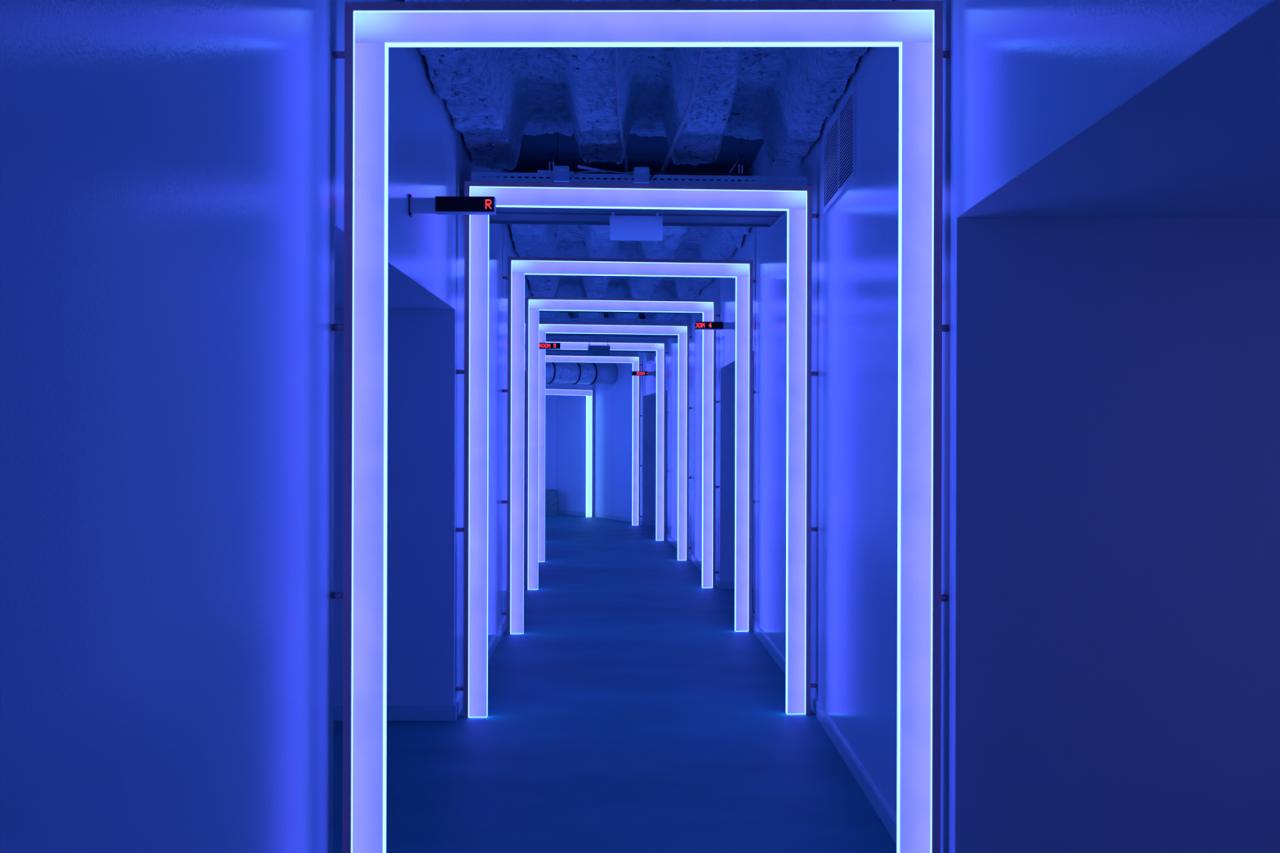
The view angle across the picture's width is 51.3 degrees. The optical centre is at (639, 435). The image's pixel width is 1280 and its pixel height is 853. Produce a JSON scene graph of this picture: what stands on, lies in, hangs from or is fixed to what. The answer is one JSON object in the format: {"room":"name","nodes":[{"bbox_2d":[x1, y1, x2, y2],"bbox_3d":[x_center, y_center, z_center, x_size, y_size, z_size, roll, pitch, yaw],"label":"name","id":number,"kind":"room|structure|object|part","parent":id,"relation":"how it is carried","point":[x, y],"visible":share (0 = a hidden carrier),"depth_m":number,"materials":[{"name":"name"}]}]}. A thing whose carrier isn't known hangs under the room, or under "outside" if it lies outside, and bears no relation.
{"room":"corridor","nodes":[
{"label":"corridor","id":0,"kind":"room"},
{"bbox_2d":[0,0,456,852],"bbox_3d":[-2.070,-0.326,4.135,2.211,3.640,5.866,0,0,0],"label":"wall","id":1,"kind":"structure","parent":0,"point":[165,165],"depth_m":2.90,"materials":[{"name":"paint"}]},
{"bbox_2d":[333,615,506,720],"bbox_3d":[-2.018,1.455,8.542,2.123,0.078,8.758,0,0,0],"label":"baseboard","id":2,"kind":"structure","parent":1,"relation":"attached to","point":[393,713],"depth_m":7.00,"materials":[{"name":"paint"}]},
{"bbox_2d":[408,193,496,217],"bbox_3d":[-0.789,-0.968,5.608,0.360,0.087,0.068,0,0,0],"label":"display","id":3,"kind":"object","parent":1,"relation":"attached to","point":[438,205],"visible":1,"depth_m":5.58,"materials":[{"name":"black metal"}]},
{"bbox_3d":[-0.911,-0.969,5.608,0.106,0.060,0.040,0,0,0],"label":"wall arm","id":4,"kind":"part","parent":3,"relation":"part of"},
{"bbox_2d":[454,129,502,704],"bbox_3d":[-1.087,-0.323,8.552,0.160,3.640,2.976,0,0,-1],"label":"wall","id":5,"kind":"structure","parent":0,"point":[464,166],"depth_m":9.01,"materials":[{"name":"paint"}]},
{"bbox_2d":[463,182,786,227],"bbox_3d":[-0.081,-1.299,7.538,1.772,0.122,0.640,0,0,-3],"label":"cross beam","id":6,"kind":"structure","parent":5,"relation":"attached to","point":[517,215],"depth_m":7.61,"materials":[{"name":"metal"}]},
{"bbox_2d":[609,212,662,240],"bbox_3d":[-0.021,-1.171,7.459,0.295,0.156,0.014,0,0,-3],"label":"plate","id":7,"kind":"object","parent":6,"relation":"hanging from","point":[622,228],"visible":1,"depth_m":7.46,"materials":[{"name":"white metal"}]},
{"bbox_2d":[501,168,519,623],"bbox_3d":[-1.174,-0.323,11.485,0.160,3.640,2.886,0,0,-2],"label":"wall","id":8,"kind":"structure","parent":0,"point":[508,247],"depth_m":10.39,"materials":[{"name":"paint"}]},
{"bbox_2d":[524,274,531,555],"bbox_3d":[-2.317,-0.326,14.309,2.200,3.640,2.857,0,0,-3],"label":"wall","id":9,"kind":"structure","parent":0,"point":[524,371],"depth_m":15.24,"materials":[{"name":"paint"}]},
{"bbox_2d":[538,342,560,349],"bbox_3d":[-1.038,-0.968,14.370,0.360,0.087,0.068,0,0,-3],"label":"display","id":10,"kind":"object","parent":9,"relation":"attached to","point":[541,345],"visible":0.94,"depth_m":14.34,"materials":[{"name":"black metal"}]},
{"bbox_2d":[538,310,702,314],"bbox_3d":[-0.212,-1.263,13.232,1.836,0.075,0.180,0,0,-7],"label":"cross beam","id":11,"kind":"structure","parent":9,"relation":"attached to","point":[539,310],"depth_m":13.29,"materials":[{"name":"metal"}]},
{"bbox_2d":[545,337,556,488],"bbox_3d":[-1.732,-0.325,25.820,0.484,3.640,0.160,0,0,41],"label":"wall","id":12,"kind":"structure","parent":0,"point":[550,400],"depth_m":25.70,"materials":[{"name":"paint"}]},
{"bbox_2d":[556,352,595,512],"bbox_3d":[-1.152,-0.323,25.155,0.160,3.640,1.247,0,0,-38],"label":"wall","id":13,"kind":"structure","parent":0,"point":[571,409],"depth_m":25.20,"materials":[{"name":"paint"}]},
{"bbox_2d":[557,510,594,516],"bbox_3d":[-1.224,1.458,25.103,0.014,0.078,1.228,0,0,-38],"label":"baseboard","id":14,"kind":"structure","parent":13,"relation":"attached to","point":[559,512],"depth_m":25.16,"materials":[{"name":"paint"}]},
{"bbox_2d":[595,317,613,515],"bbox_3d":[-0.589,-0.322,24.301,0.160,3.640,0.766,0,0,-26],"label":"wall","id":15,"kind":"structure","parent":0,"point":[603,393],"depth_m":24.26,"materials":[{"name":"paint"}]},
{"bbox_2d":[545,361,617,385],"bbox_3d":[-1.297,-1.114,23.305,2.043,0.422,0.422,0,0,-36],"label":"air duct","id":16,"kind":"object","parent":15,"relation":"attached to","point":[556,372],"visible":0.5,"depth_m":23.30,"materials":[{"name":"metal"}]},
{"bbox_2d":[333,514,897,852],"bbox_3d":[-0.804,1.548,10.800,9.600,0.100,34.400,0,0,0],"label":"floor","id":17,"kind":"structure","parent":0,"point":[629,712],"depth_m":6.50,"materials":[{"name":"concrete"}]},
{"bbox_2d":[545,488,558,515],"bbox_3d":[-1.790,1.258,25.330,0.456,0.475,0.270,0,0,0],"label":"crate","id":18,"kind":"object","parent":17,"relation":"on","point":[551,495],"visible":0.52,"depth_m":25.20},
{"bbox_3d":[-1.790,1.030,25.330,0.456,0.019,0.270,0,0,0],"label":"lid","id":19,"kind":"part","parent":18,"relation":"part of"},
{"bbox_2d":[545,387,594,516],"bbox_3d":[-1.611,0.315,24.035,1.933,2.362,0.061,0,0,-38],"label":"portal","id":20,"kind":"object","parent":17,"relation":"on","point":[588,393],"visible":0.52,"depth_m":24.53,"materials":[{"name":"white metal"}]},
{"bbox_3d":[-0.939,0.378,24.558,0.099,2.232,0.046,0,0,-38],"label":"light leg","id":21,"kind":"part","parent":20,"relation":"part of","materials":[{"name":"plastic"}]},
{"bbox_2d":[545,354,642,525],"bbox_3d":[-0.909,0.074,22.166,1.932,2.847,0.060,0,0,-12],"label":"portal","id":22,"kind":"object","parent":17,"relation":"on","point":[635,360],"visible":0.51,"depth_m":22.31,"materials":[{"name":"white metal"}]},
{"bbox_2d":[545,351,637,355],"bbox_3d":[-0.906,-1.375,22.168,1.760,0.050,0.049,0,0,-12],"label":"track","id":23,"kind":"object","parent":22,"relation":"on","point":[549,352],"visible":0.64,"depth_m":22.12,"materials":[{"name":"black metal"}]},
{"bbox_3d":[-0.076,0.138,22.333,0.099,2.716,0.046,0,0,-12],"label":"light leg","id":24,"kind":"part","parent":22,"relation":"part of","materials":[{"name":"plastic"}]},
{"bbox_2d":[545,339,668,541],"bbox_3d":[-0.554,0.075,18.946,1.933,2.847,0.060,0,0,-10],"label":"portal","id":25,"kind":"object","parent":17,"relation":"on","point":[660,347],"visible":0.53,"depth_m":19.06,"materials":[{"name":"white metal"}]},
{"bbox_2d":[545,336,662,342],"bbox_3d":[-0.550,-1.375,18.948,1.760,0.050,0.050,0,0,-10],"label":"track","id":26,"kind":"object","parent":25,"relation":"on","point":[548,337],"visible":0.93,"depth_m":18.93,"materials":[{"name":"grey metal"}]},
{"bbox_3d":[0.285,0.139,19.084,0.099,2.716,0.046,0,0,-10],"label":"light leg","id":27,"kind":"part","parent":25,"relation":"part of","materials":[{"name":"plastic"}]},
{"bbox_2d":[537,321,691,561],"bbox_3d":[-0.337,0.076,15.950,1.927,2.847,0.060,0,0,-8],"label":"portal","id":28,"kind":"object","parent":17,"relation":"on","point":[682,330],"visible":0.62,"depth_m":16.00,"materials":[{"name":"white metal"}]},
{"bbox_3d":[-1.176,0.135,15.830,0.099,2.716,0.046,0,0,-8],"label":"light leg","id":29,"kind":"part","parent":28,"relation":"part of","materials":[{"name":"plastic"}]},
{"bbox_2d":[538,317,684,324],"bbox_3d":[-0.330,-1.374,15.953,1.760,0.050,0.049,0,0,-8],"label":"track","id":30,"kind":"object","parent":28,"relation":"on","point":[549,319],"visible":0.99,"depth_m":15.93,"materials":[{"name":"grey metal"}]},
{"bbox_3d":[0.510,0.139,16.066,0.099,2.716,0.046,0,0,-8],"label":"light leg","id":31,"kind":"part","parent":28,"relation":"part of","materials":[{"name":"plastic"}]},
{"bbox_2d":[524,296,719,590],"bbox_3d":[-0.185,0.076,13.071,1.948,2.847,0.061,0,0,-7],"label":"portal","id":32,"kind":"object","parent":17,"relation":"on","point":[533,304],"visible":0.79,"depth_m":13.05,"materials":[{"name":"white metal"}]},
{"bbox_3d":[-1.038,0.135,12.969,0.099,2.716,0.046,0,0,-7],"label":"light leg","id":33,"kind":"part","parent":32,"relation":"part of","materials":[{"name":"plastic"}]},
{"bbox_3d":[0.668,0.140,13.167,0.099,2.716,0.046,0,0,-7],"label":"light leg","id":34,"kind":"part","parent":32,"relation":"part of","materials":[{"name":"plastic"}]},
{"bbox_2d":[502,256,755,634],"bbox_3d":[-0.080,0.076,10.159,1.931,2.847,0.060,0,0,-5],"label":"portal","id":35,"kind":"object","parent":17,"relation":"on","point":[517,267],"visible":1,"depth_m":10.14,"materials":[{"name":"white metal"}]},
{"bbox_3d":[-0.926,0.135,10.078,0.099,2.716,0.046,0,0,-5],"label":"light leg","id":36,"kind":"part","parent":35,"relation":"part of","materials":[{"name":"plastic"}]},
{"bbox_3d":[0.783,0.140,10.235,0.099,2.716,0.046,0,0,-5],"label":"light leg","id":37,"kind":"part","parent":35,"relation":"part of","materials":[{"name":"plastic"}]},
{"bbox_2d":[455,181,817,718],"bbox_3d":[-0.009,0.076,7.148,1.938,2.847,0.060,0,0,-3],"label":"portal","id":38,"kind":"object","parent":17,"relation":"on","point":[797,201],"visible":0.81,"depth_m":7.12,"materials":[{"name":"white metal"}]},
{"bbox_3d":[-0.858,0.135,7.094,0.099,2.716,0.046,0,0,-3],"label":"light leg","id":39,"kind":"part","parent":38,"relation":"part of","materials":[{"name":"plastic"}]},
{"bbox_2d":[471,164,807,186],"bbox_3d":[0.002,-1.397,7.151,1.800,0.097,0.050,0,0,-3],"label":"cable tray","id":40,"kind":"object","parent":38,"relation":"on","point":[479,175],"depth_m":7.12,"materials":[{"name":"grey metal"}]},
{"bbox_3d":[-0.450,-1.409,7.119,0.195,0.014,0.023,0,0,-3],"label":"metal strip","id":41,"kind":"part","parent":40,"relation":"part of","materials":[{"name":"silver metal"}]},
{"bbox_2d":[553,165,568,182],"bbox_3d":[-0.416,-1.389,7.073,0.082,0.080,0.042,0,0,-3],"label":"box","id":42,"kind":"object","parent":40,"relation":"attached to","point":[561,173],"visible":1,"depth_m":7.05,"materials":[{"name":"grey plastic"}]},
{"bbox_3d":[-0.258,-1.427,7.130,0.150,0.037,0.023,0,0,-3],"label":"metal strip","id":43,"kind":"part","parent":40,"relation":"part of","materials":[{"name":"silver metal"}]},
{"bbox_2d":[568,170,633,177],"bbox_3d":[-0.215,-1.387,7.106,0.368,0.060,0.032,0,0,-5],"label":"jumper cable","id":44,"kind":"object","parent":40,"relation":"on","point":[587,171],"visible":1,"depth_m":7.11,"materials":[{"name":"grey plastic"}]},
{"bbox_2d":[633,167,649,183],"bbox_3d":[0.008,-1.387,7.099,0.082,0.080,0.042,0,0,-3],"label":"box","id":45,"kind":"object","parent":40,"relation":"attached to","point":[641,175],"visible":1,"depth_m":7.08,"materials":[{"name":"grey plastic"}]},
{"bbox_2d":[649,170,751,180],"bbox_3d":[0.323,-1.390,7.148,0.551,0.058,0.023,0,0,-8],"label":"wire","id":46,"kind":"object","parent":40,"relation":"on","point":[661,171],"visible":1,"depth_m":7.15,"materials":[{"name":"metal"}]},
{"bbox_3d":[0.844,0.140,7.196,0.099,2.716,0.046,0,0,-3],"label":"light leg","id":47,"kind":"part","parent":38,"relation":"part of","materials":[{"name":"plastic"}]},
{"bbox_2d":[331,0,948,852],"bbox_3d":[-0.004,0.076,4.164,1.920,2.847,0.060,0,0,1],"label":"portal","id":48,"kind":"object","parent":17,"relation":"on","point":[915,27],"visible":1,"depth_m":4.14,"materials":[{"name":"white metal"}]},
{"bbox_3d":[-0.846,0.135,4.172,0.099,2.716,0.046,0,0,1],"label":"light leg","id":49,"kind":"part","parent":48,"relation":"part of","materials":[{"name":"plastic"}]},
{"bbox_3d":[0.856,0.140,4.150,0.099,2.716,0.046,0,0,1],"label":"light leg","id":50,"kind":"part","parent":48,"relation":"part of","materials":[{"name":"plastic"}]},
{"bbox_2d":[612,351,632,517],"bbox_3d":[-0.237,-0.321,23.596,0.160,3.640,0.801,0,0,-27],"label":"wall","id":51,"kind":"structure","parent":0,"point":[623,388],"depth_m":23.56,"materials":[{"name":"paint"}]},
{"bbox_2d":[594,512,631,521],"bbox_3d":[-0.489,1.460,23.903,0.019,0.078,1.553,0,0,-27],"label":"baseboard","id":52,"kind":"structure","parent":51,"relation":"attached to","point":[614,517],"depth_m":23.86,"materials":[{"name":"paint"}]},
{"bbox_2d":[508,132,764,320],"bbox_3d":[-0.794,-2.192,10.800,9.600,0.100,34.400,0,0,0],"label":"ceiling recess","id":53,"kind":"object","parent":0,"point":[535,151],"visible":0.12,"depth_m":10.24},
{"bbox_2d":[549,142,558,170],"bbox_3d":[-0.494,-1.770,7.784,0.024,0.740,1.330,0,0,-2],"label":"rods","id":54,"kind":"object","parent":53,"relation":"hanging from","point":[553,153],"visible":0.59,"depth_m":7.41,"materials":[{"name":"black metal"}]},
{"bbox_2d":[717,154,742,181],"bbox_3d":[0.521,-1.767,7.845,0.024,0.740,1.330,0,0,-2],"label":"rods","id":55,"kind":"object","parent":53,"relation":"hanging from","point":[740,156],"visible":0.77,"depth_m":7.32,"materials":[{"name":"black metal"}]},
{"bbox_2d":[632,313,643,520],"bbox_3d":[0.037,-0.320,22.782,0.160,3.640,0.878,0,0,-11],"label":"wall","id":56,"kind":"structure","parent":0,"point":[641,315],"depth_m":22.44,"materials":[{"name":"paint"}]},
{"bbox_2d":[404,0,892,339],"bbox_3d":[-0.358,-1.768,11.449,2.437,0.423,24.800,0,0,-3],"label":"ceiling","id":57,"kind":"structure","parent":0,"point":[781,96],"depth_m":7.02,"materials":[{"name":"grey concrete"}]},
{"bbox_2d":[587,312,609,355],"bbox_3d":[-0.572,-1.435,18.627,0.309,0.634,0.030,0,0,-5],"label":"plate","id":58,"kind":"object","parent":57,"relation":"hanging from","point":[593,350],"visible":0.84,"depth_m":18.62,"materials":[{"name":"black metal"}]},
{"bbox_3d":[-0.572,-1.191,18.623,0.309,0.146,0.006,0,0,-5],"label":"plate","id":59,"kind":"part","parent":58,"relation":"part of","materials":[{"name":"grey metal"}]},
{"bbox_2d":[612,0,628,179],"bbox_3d":[-0.084,-1.492,5.964,0.052,0.194,3.328,0,0,0],"label":"cable","id":60,"kind":"object","parent":57,"relation":"hanging from","point":[616,48],"visible":0.7,"depth_m":6.32,"materials":[{"name":"grey plastic"}]},
{"bbox_2d":[658,0,706,174],"bbox_3d":[0.200,-1.487,5.934,0.128,0.190,3.268,0,0,-2],"label":"cable","id":61,"kind":"object","parent":57,"relation":"attached to","point":[701,51],"visible":0.74,"depth_m":6.26,"materials":[{"name":"grey plastic"}]},
{"bbox_2d":[642,313,668,534],"bbox_3d":[1.318,-0.316,20.829,2.200,3.640,3.267,0,0,-6],"label":"wall","id":62,"kind":"structure","parent":0,"point":[649,513],"depth_m":22.28,"materials":[{"name":"paint"}]},
{"bbox_2d":[631,370,654,376],"bbox_3d":[0.049,-0.965,20.688,0.360,0.087,0.068,0,0,-6],"label":"display","id":63,"kind":"object","parent":62,"relation":"attached to","point":[633,373],"visible":1,"depth_m":20.65,"materials":[{"name":"black metal"}]},
{"bbox_3d":[0.170,-0.966,20.701,0.106,0.060,0.040,0,0,-6],"label":"wall arm","id":64,"kind":"part","parent":63,"relation":"part of"},
{"bbox_2d":[645,337,653,364],"bbox_3d":[0.157,-1.375,21.299,0.014,0.420,0.906,0,0,-6],"label":"air vent","id":65,"kind":"object","parent":62,"relation":"in","point":[650,356],"visible":0.38,"depth_m":21.27,"materials":[{"name":"paint"}]},
{"bbox_2d":[667,282,692,553],"bbox_3d":[0.594,-0.318,17.576,0.160,3.640,3.026,0,0,-4],"label":"wall","id":66,"kind":"structure","parent":0,"point":[673,342],"depth_m":18.11,"materials":[{"name":"paint"}]},
{"bbox_2d":[691,276,719,579],"bbox_3d":[0.785,-0.318,14.613,0.160,3.640,2.900,0,0,-3],"label":"wall","id":67,"kind":"structure","parent":0,"point":[712,291],"depth_m":15.07,"materials":[{"name":"paint"}]},
{"bbox_2d":[720,350,754,581],"bbox_3d":[1.935,0.363,11.739,2.293,2.285,2.964,0,0,0],"label":"wall","id":68,"kind":"structure","parent":0,"point":[727,426],"depth_m":13.10,"materials":[{"name":"paint"}]},
{"bbox_2d":[641,520,897,845],"bbox_3d":[1.499,1.465,13.345,2.963,0.078,18.417,0,0,0],"label":"baseboard","id":69,"kind":"structure","parent":68,"relation":"attached to","point":[882,809],"depth_m":6.38,"materials":[{"name":"paint"}]},
{"bbox_2d":[719,158,755,621],"bbox_3d":[0.916,-0.317,11.692,0.160,3.640,2.933,0,0,-2],"label":"wall","id":70,"kind":"structure","parent":0,"point":[747,251],"depth_m":11.80,"materials":[{"name":"paint"}]},
{"bbox_2d":[694,320,735,331],"bbox_3d":[0.660,-0.964,11.684,0.360,0.087,0.068,0,0,-2],"label":"display","id":71,"kind":"object","parent":70,"relation":"attached to","point":[698,325],"visible":1,"depth_m":11.65,"materials":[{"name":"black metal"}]},
{"bbox_3d":[0.781,-0.964,11.688,0.106,0.060,0.040,0,0,-2],"label":"wall arm","id":72,"kind":"part","parent":71,"relation":"part of"},
{"bbox_2d":[755,137,819,701],"bbox_3d":[1.004,-0.317,8.703,0.160,3.640,3.038,0,0,-1],"label":"wall","id":73,"kind":"structure","parent":0,"point":[771,416],"depth_m":9.00,"materials":[{"name":"paint"}]},
{"bbox_2d":[817,0,1279,852],"bbox_3d":[2.058,-0.314,4.184,2.200,3.640,5.987,0,0,0],"label":"wall","id":74,"kind":"structure","parent":0,"point":[1117,457],"depth_m":4.04,"materials":[{"name":"paint"}]},
{"bbox_2d":[822,80,856,213],"bbox_3d":[0.958,-1.367,6.430,0.014,0.430,1.000,0,0,0],"label":"air vent","id":75,"kind":"object","parent":74,"relation":"in","point":[839,165],"visible":1,"depth_m":6.37,"materials":[{"name":"metal"}]},
{"bbox_3d":[-1.475,-0.324,17.269,0.374,3.640,2.975,0,0,0],"label":"wall","id":76,"kind":"structure","parent":0,"visible":0},
{"bbox_2d":[545,333,678,337],"bbox_3d":[-0.388,-1.294,16.280,1.836,0.135,0.520,0,0,-8],"label":"cross beam","id":77,"kind":"structure","parent":76,"relation":"attached to","point":[546,334],"depth_m":16.43,"materials":[{"name":"metal"}]},
{"bbox_3d":[-1.756,-0.325,20.344,0.507,3.640,3.200,0,0,0],"label":"wall","id":78,"kind":"structure","parent":0,"visible":0},
{"bbox_2d":[545,340,657,352],"bbox_3d":[-0.626,-1.299,19.322,1.836,0.125,0.620,0,0,-10],"label":"cross beam","id":79,"kind":"structure","parent":78,"relation":"attached to","point":[573,350],"depth_m":19.55,"materials":[{"name":"paint"}]}
]}

